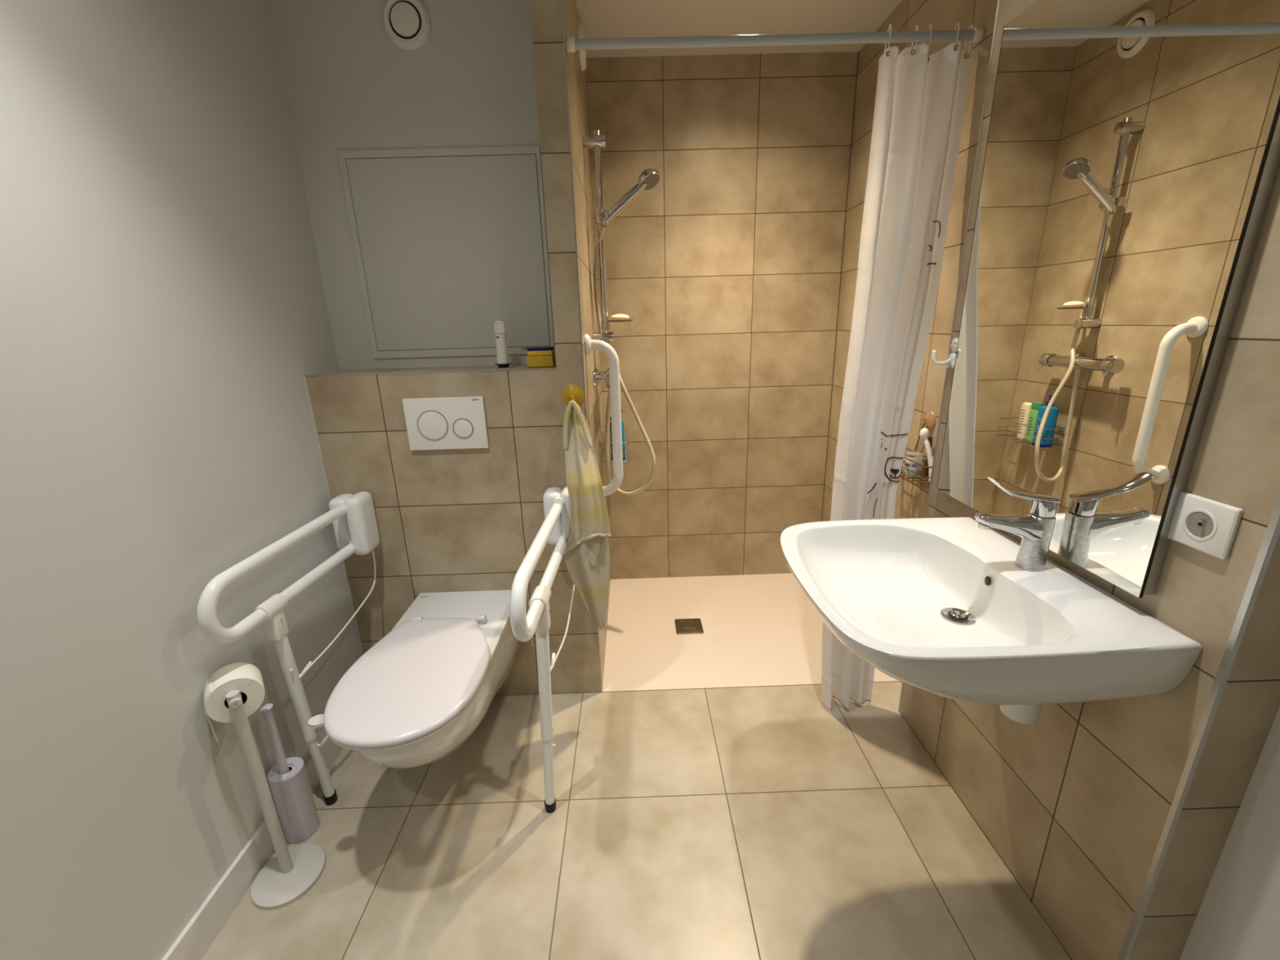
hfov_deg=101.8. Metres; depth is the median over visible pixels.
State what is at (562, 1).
trim
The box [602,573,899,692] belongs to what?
shower tray
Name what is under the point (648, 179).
shower
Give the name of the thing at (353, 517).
support rail
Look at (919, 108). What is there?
shower curtain
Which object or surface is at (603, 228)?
shower hose
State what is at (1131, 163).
wall mirror
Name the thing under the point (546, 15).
wall
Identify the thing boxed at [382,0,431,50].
air vent
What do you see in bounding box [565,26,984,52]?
curtain rod
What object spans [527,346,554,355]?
sponge
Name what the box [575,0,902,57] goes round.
ceiling
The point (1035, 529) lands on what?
tap
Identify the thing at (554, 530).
support rail
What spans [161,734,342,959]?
baseboard
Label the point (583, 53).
air vent
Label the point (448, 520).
wall ledge
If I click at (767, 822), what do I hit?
floor
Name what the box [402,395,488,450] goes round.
flush plate
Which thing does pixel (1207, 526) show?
wall socket
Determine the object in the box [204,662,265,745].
toilet paper roll
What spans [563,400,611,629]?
towel
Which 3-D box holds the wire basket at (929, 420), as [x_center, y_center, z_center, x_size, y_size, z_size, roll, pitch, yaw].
[0.910,-0.118,1.717,0.077,0.220,0.275,-2,17,-1]
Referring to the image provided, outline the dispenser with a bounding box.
[493,320,511,367]
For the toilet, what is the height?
0.384 m
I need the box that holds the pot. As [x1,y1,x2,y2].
[268,765,319,843]
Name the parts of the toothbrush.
handle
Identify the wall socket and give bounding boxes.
[1168,491,1243,559]
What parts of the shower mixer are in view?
knob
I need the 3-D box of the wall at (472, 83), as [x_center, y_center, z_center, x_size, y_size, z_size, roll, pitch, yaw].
[-0.645,-0.390,1.834,0.770,2.347,0.100,-2,17,-1]
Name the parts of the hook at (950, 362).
hook arm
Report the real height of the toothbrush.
0.159 m
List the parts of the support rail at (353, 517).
leg, restraining cord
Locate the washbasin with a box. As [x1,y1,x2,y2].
[780,516,1203,705]
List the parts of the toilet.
lid, seat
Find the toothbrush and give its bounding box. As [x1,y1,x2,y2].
[920,427,933,481]
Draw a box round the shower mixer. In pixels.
[592,367,609,388]
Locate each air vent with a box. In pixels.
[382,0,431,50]
[577,22,586,71]
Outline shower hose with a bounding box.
[593,225,656,495]
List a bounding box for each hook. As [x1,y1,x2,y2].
[562,384,584,404]
[931,337,958,368]
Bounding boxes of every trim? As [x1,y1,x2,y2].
[303,375,364,654]
[305,368,556,376]
[560,0,602,692]
[897,0,999,712]
[1117,492,1279,959]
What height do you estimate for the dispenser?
0.144 m
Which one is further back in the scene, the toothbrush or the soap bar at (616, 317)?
the soap bar at (616, 317)
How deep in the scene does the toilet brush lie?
1.37 m
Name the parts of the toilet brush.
handle, lid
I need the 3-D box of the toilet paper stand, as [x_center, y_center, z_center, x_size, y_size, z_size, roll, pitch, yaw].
[-0.891,0.738,1.238,0.157,0.548,0.166,-2,17,-1]
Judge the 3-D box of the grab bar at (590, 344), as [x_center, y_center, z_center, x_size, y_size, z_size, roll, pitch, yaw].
[-0.116,-0.199,1.756,0.106,0.570,0.080,-2,17,-1]
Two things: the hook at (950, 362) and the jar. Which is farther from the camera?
the jar
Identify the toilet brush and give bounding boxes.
[258,703,319,843]
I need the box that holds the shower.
[601,168,660,226]
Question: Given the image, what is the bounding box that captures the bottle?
[609,409,625,460]
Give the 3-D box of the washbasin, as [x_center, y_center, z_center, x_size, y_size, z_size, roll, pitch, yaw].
[0.605,0.266,1.105,0.562,0.166,0.582,-2,17,-1]
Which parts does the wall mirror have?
backing frame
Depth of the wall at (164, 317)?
1.05 m
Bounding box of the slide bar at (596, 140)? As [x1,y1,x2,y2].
[582,129,613,342]
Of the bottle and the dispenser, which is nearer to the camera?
the dispenser
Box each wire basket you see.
[599,427,628,462]
[899,410,935,488]
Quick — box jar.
[902,451,924,476]
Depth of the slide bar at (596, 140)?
1.91 m
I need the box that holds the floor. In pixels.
[200,681,1070,959]
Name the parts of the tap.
spout, lever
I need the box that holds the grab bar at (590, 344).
[584,333,623,496]
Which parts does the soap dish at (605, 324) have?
dish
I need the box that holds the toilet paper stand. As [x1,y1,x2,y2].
[225,689,325,909]
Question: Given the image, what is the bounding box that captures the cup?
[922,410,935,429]
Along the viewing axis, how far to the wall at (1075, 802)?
0.93 m
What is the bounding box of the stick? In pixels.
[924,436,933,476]
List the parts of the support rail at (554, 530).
leg, restraining cord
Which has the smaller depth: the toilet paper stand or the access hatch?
the toilet paper stand
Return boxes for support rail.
[196,491,379,804]
[510,485,574,813]
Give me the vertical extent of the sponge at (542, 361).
0.034 m
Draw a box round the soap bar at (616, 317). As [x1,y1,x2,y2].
[610,314,629,319]
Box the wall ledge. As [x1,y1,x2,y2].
[305,364,580,695]
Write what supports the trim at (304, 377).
attached to the wall at (164, 317)
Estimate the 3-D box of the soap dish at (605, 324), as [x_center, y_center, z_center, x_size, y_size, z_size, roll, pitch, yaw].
[-0.081,-0.610,2.043,0.106,0.036,0.114,14,23,42]
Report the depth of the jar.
1.72 m
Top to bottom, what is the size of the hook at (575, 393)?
0.067 m
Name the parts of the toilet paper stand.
arm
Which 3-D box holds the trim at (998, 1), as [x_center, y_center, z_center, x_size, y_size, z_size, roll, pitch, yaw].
[0.867,-0.320,1.462,0.007,2.347,0.007,-2,17,-1]
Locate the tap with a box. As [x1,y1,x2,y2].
[974,477,1060,571]
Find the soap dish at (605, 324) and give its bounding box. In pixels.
[600,319,633,329]
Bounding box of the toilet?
[308,590,519,768]
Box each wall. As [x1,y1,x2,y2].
[0,0,362,959]
[268,0,555,369]
[529,0,600,693]
[563,0,610,684]
[586,51,858,579]
[822,0,1279,959]
[899,0,1279,959]
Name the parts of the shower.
handle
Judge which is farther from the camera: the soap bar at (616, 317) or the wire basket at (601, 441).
the wire basket at (601, 441)
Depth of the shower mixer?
1.98 m
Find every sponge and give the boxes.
[526,354,555,367]
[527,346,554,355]
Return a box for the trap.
[999,703,1043,724]
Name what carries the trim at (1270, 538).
attached to the wall at (1075, 802)
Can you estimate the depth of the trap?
1.08 m
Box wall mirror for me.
[936,0,1279,598]
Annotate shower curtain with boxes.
[821,22,973,711]
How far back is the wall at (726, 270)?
2.38 m
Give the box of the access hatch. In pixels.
[337,146,555,358]
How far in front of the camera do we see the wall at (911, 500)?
1.49 m
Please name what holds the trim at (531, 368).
attached to the wall ledge
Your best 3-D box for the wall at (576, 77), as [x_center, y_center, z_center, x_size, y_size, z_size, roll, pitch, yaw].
[-0.222,-0.450,2.028,0.083,2.367,0.882,-2,17,-1]

